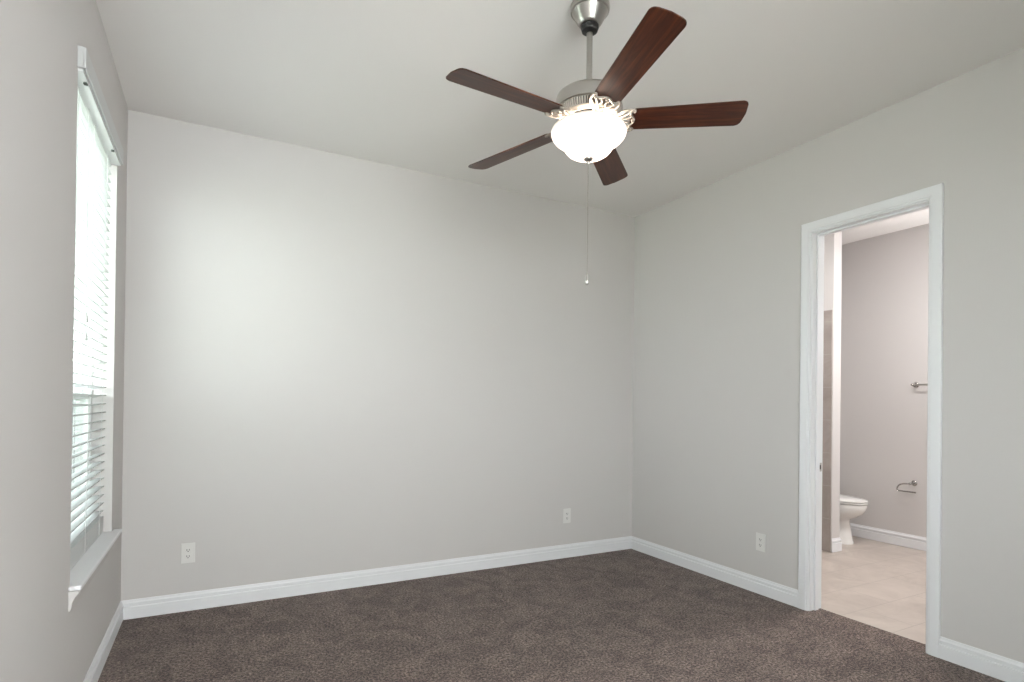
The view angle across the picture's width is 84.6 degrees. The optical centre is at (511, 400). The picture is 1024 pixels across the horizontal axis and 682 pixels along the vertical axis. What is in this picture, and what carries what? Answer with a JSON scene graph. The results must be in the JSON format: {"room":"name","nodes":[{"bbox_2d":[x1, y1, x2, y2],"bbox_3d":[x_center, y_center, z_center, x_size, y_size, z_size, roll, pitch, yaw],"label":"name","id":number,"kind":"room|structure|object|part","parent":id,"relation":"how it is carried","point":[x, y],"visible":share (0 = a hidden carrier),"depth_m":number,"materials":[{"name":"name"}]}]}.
{"room":"empty bedroom","nodes":[
{"label":"empty bedroom","id":0,"kind":"room"},
{"bbox_2d":[0,0,127,681],"bbox_3d":[-1.234,-0.220,1.135,0.170,3.050,4.950,1,0,-28],"label":"wall","id":1,"kind":"structure","parent":0,"point":[41,640],"depth_m":1.81,"materials":[{"name":"grey paint"}]},
{"bbox_2d":[68,330,121,610],"bbox_3d":[-1.970,-0.259,2.574,0.206,2.105,1.085,1,0,-28],"label":"window","id":2,"kind":"structure","parent":1,"relation":"in","point":[85,569],"depth_m":2.88,"materials":[{"name":"white plastic"}]},
{"bbox_3d":[-2.028,-0.640,2.522,0.025,1.275,0.950,1,0,-28],"label":"sash","id":3,"kind":"part","parent":2,"relation":"part of","materials":[{"name":"white plastic"}]},
{"bbox_3d":[-2.013,0.311,2.532,0.025,0.705,0.950,1,0,-28],"label":"sash","id":4,"kind":"part","parent":2,"relation":"part of","materials":[{"name":"white plastic"}]},
{"bbox_3d":[-2.021,-0.307,2.527,0.070,2.010,0.990,1,0,-28],"label":"frame","id":5,"kind":"part","parent":2,"relation":"part of","materials":[{"name":"white plastic"}]},
{"bbox_3d":[-1.952,0.709,2.584,0.141,0.020,1.085,1,0,-28],"label":"sill","id":6,"kind":"part","parent":2,"relation":"part of","materials":[{"name":"white paint"}]},
{"bbox_2d":[70,45,123,569],"bbox_3d":[-1.931,-0.330,2.571,0.117,2.056,1.008,1,0,-28],"label":"window blind","id":7,"kind":"object","parent":2,"relation":"attached to","point":[99,146],"visible":0.72,"depth_m":2.58,"materials":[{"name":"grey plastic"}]},
{"bbox_3d":[-1.971,0.690,2.553,0.050,0.018,0.972,1,0,-28],"label":"rail","id":8,"kind":"part","parent":7,"relation":"part of","materials":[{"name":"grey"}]},
{"bbox_3d":[-1.838,-0.784,2.433,0.002,0.966,0.002,1,0,-28],"label":"lift cord","id":9,"kind":"part","parent":7,"relation":"part of","materials":[{"name":"white fabric"}]},
{"bbox_3d":[-1.842,-0.824,2.442,0.002,0.886,0.002,1,0,-28],"label":"lift cord","id":10,"kind":"part","parent":7,"relation":"part of","materials":[{"name":"white fabric"}]},
{"bbox_2d":[83,601,122,681],"bbox_3d":[-1.169,1.250,1.171,0.015,0.112,4.950,1,0,-28],"label":"baseboard","id":11,"kind":"structure","parent":1,"relation":"attached to","point":[93,674],"depth_m":2.81,"materials":[{"name":"white paint"}]},
{"bbox_2d":[121,110,634,600],"bbox_3d":[0.411,-0.182,4.893,6.596,3.050,0.150,1,0,-28],"label":"wall","id":12,"kind":"structure","parent":0,"point":[334,363],"depth_m":3.99,"materials":[{"name":"grey paint"}]},
{"bbox_2d":[181,543,194,563],"bbox_3d":[-2.023,0.950,3.514,0.077,0.124,0.009,1,0,-28],"label":"wall outlet","id":13,"kind":"object","parent":12,"relation":"attached to","point":[187,549],"visible":1,"depth_m":3.51,"materials":[{"name":"white plastic"}]},
{"bbox_2d":[122,536,630,619],"bbox_3d":[-0.614,1.272,4.258,3.886,0.112,0.015,1,0,-28],"label":"baseboard","id":14,"kind":"structure","parent":12,"relation":"attached to","point":[196,600],"depth_m":3.97,"materials":[{"name":"white paint"}]},
{"bbox_2d":[563,508,570,522],"bbox_3d":[0.472,0.987,4.836,0.077,0.124,0.009,1,0,-28],"label":"wall outlet","id":15,"kind":"object","parent":12,"relation":"attached to","point":[566,512],"visible":1,"depth_m":4.83,"materials":[{"name":"white plastic"}]},
{"bbox_2d":[98,536,1004,681],"bbox_3d":[1.587,1.405,2.631,6.596,0.120,5.250,1,0,-28],"label":"floor","id":16,"kind":"structure","parent":0,"point":[627,615],"depth_m":3.25,"materials":[{"name":"brown carpet"}]},
{"bbox_2d":[839,494,868,544],"bbox_3d":[3.173,0.995,5.635,0.420,0.776,0.737,1,0,-28],"label":"toilet","id":17,"kind":"object","parent":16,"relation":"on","point":[851,507],"visible":0.27,"depth_m":5.38,"materials":[{"name":"white ceramic"}]},
{"bbox_3d":[3.198,0.950,5.590,0.368,0.026,0.629,1,0,-28],"label":"lid","id":18,"kind":"part","parent":17,"relation":"part of","materials":[{"name":"white ceramic"}]},
{"bbox_3d":[3.198,0.977,5.588,0.370,0.025,0.632,1,0,-28],"label":"seat","id":19,"kind":"part","parent":17,"relation":"part of","materials":[{"name":"white ceramic"}]},
{"bbox_2d":[96,0,1023,244],"bbox_3d":[1.623,-1.754,2.647,6.596,0.140,5.250,1,0,-28],"label":"ceiling","id":20,"kind":"structure","parent":0,"point":[361,79],"depth_m":2.94,"materials":[{"name":"white paint"}]},
{"bbox_2d":[446,0,748,284],"bbox_3d":[0.308,-1.114,2.415,1.267,1.212,1.290,1,0,-28],"label":"ceiling fan","id":21,"kind":"object","parent":20,"relation":"hanging from","point":[589,127],"visible":1,"depth_m":2.35,"materials":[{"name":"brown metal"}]},
{"bbox_3d":[-0.021,-1.213,2.211,0.494,0.006,0.138,0,11,-33],"label":"blade","id":22,"kind":"part","parent":21,"relation":"part of","materials":[{"name":"brown wood"}]},
{"bbox_3d":[0.002,-1.195,2.710,0.494,0.006,0.138,-3,11,39],"label":"blade","id":23,"kind":"part","parent":21,"relation":"part of","materials":[{"name":"brown wood"}]},
{"bbox_3d":[0.329,-0.791,2.443,0.003,0.482,0.003,1,0,-28],"label":"pull chain","id":24,"kind":"part","parent":21,"relation":"part of","materials":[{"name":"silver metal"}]},
{"bbox_3d":[0.333,-1.122,2.445,0.326,0.136,0.326,1,0,-28],"label":"lamp shade","id":25,"kind":"part","parent":21,"relation":"part of","materials":[{"name":"white glass"}]},
{"bbox_2d":[557,94,621,120],"bbox_3d":[0.334,-1.236,2.446,0.281,0.047,0.282,1,0,-28],"label":"bulbs","id":26,"kind":"object","parent":21,"relation":"attached to","point":[575,103],"depth_m":2.33,"materials":[{"name":"white glass"}]},
{"bbox_3d":[0.483,-1.205,2.843,0.138,0.006,0.494,-17,-7,19],"label":"blade","id":27,"kind":"part","parent":21,"relation":"part of","materials":[{"name":"brown wood"}]},
{"bbox_3d":[0.446,-1.234,2.036,0.138,0.006,0.494,13,-6,-15],"label":"blade","id":28,"kind":"part","parent":21,"relation":"part of","materials":[{"name":"brown wood"}]},
{"bbox_3d":[0.758,-1.229,2.427,0.494,0.006,0.138,-2,-16,3],"label":"blade","id":29,"kind":"part","parent":21,"relation":"part of","materials":[{"name":"brown wood"}]},
{"bbox_2d":[632,48,1023,662],"bbox_3d":[2.328,-0.169,3.022,0.120,3.050,4.950,1,0,-28],"label":"wall","id":30,"kind":"structure","parent":0,"point":[717,265],"depth_m":3.72,"materials":[{"name":"grey paint"}]},
{"bbox_2d":[756,532,765,551],"bbox_3d":[1.746,0.992,3.951,0.009,0.124,0.077,1,0,-28],"label":"wall outlet","id":31,"kind":"object","parent":30,"relation":"attached to","point":[760,538],"visible":1,"depth_m":3.95,"materials":[{"name":"white plastic"}]},
{"bbox_2d":[631,536,1023,681],"bbox_3d":[2.251,1.299,2.983,0.015,0.112,4.950,1,0,-28],"label":"baseboard","id":32,"kind":"structure","parent":30,"relation":"attached to","point":[1002,668],"depth_m":3.80,"materials":[{"name":"white paint"}]},
{"bbox_2d":[798,183,943,657],"bbox_3d":[2.142,0.101,3.365,0.155,2.510,0.810,1,0,-28],"label":"door frame","id":33,"kind":"structure","parent":30,"relation":"in","point":[813,233],"depth_m":3.60,"materials":[{"name":"white paint"}]},
{"bbox_2d":[824,231,841,548],"bbox_3d":[2.760,-0.141,5.543,0.115,3.030,0.900,1,0,-28],"label":"wall","id":34,"kind":"structure","parent":0,"point":[832,242],"depth_m":5.15,"materials":[{"name":"grey paint"}]},
{"bbox_2d":[822,310,832,551],"bbox_3d":[2.698,0.270,5.514,0.012,2.205,0.893,1,0,-28],"label":"shower tile","id":35,"kind":"structure","parent":34,"relation":"attached to","point":[828,315],"depth_m":5.15,"materials":[{"name":"beige tile"}]},
{"bbox_2d":[831,537,841,552],"bbox_3d":[2.789,1.312,5.449,0.145,0.123,0.735,1,0,-28],"label":"baseboard","id":36,"kind":"structure","parent":34,"relation":"attached to","point":[836,544],"depth_m":5.13,"materials":[{"name":"white paint"}]},
{"bbox_2d":[840,223,928,536],"bbox_3d":[4.150,-0.129,4.752,0.120,3.030,3.600,1,0,-28],"label":"wall","id":37,"kind":"structure","parent":0,"point":[884,288],"depth_m":5.52,"materials":[{"name":"grey paint"}]},
{"bbox_2d":[850,523,925,550],"bbox_3d":[3.795,1.319,4.463,0.740,0.123,3.420,1,0,-28],"label":"baseboard","id":38,"kind":"structure","parent":37,"relation":"attached to","point":[887,536],"depth_m":5.46,"materials":[{"name":"white paint"}]},
{"bbox_2d":[896,480,917,493],"bbox_3d":[3.729,0.801,5.296,0.090,0.114,0.172,1,0,-28],"label":"toilet paper holder","id":39,"kind":"object","parent":37,"relation":"attached to","point":[914,483],"visible":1,"depth_m":5.28,"materials":[{"name":"silver metal"}]},
{"bbox_2d":[911,382,927,387],"bbox_3d":[3.906,-0.151,4.996,0.083,0.054,0.664,1,0,-28],"label":"towel bar","id":40,"kind":"object","parent":37,"relation":"attached to","point":[916,384],"visible":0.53,"depth_m":5.24,"materials":[{"name":"silver metal"}]}
]}

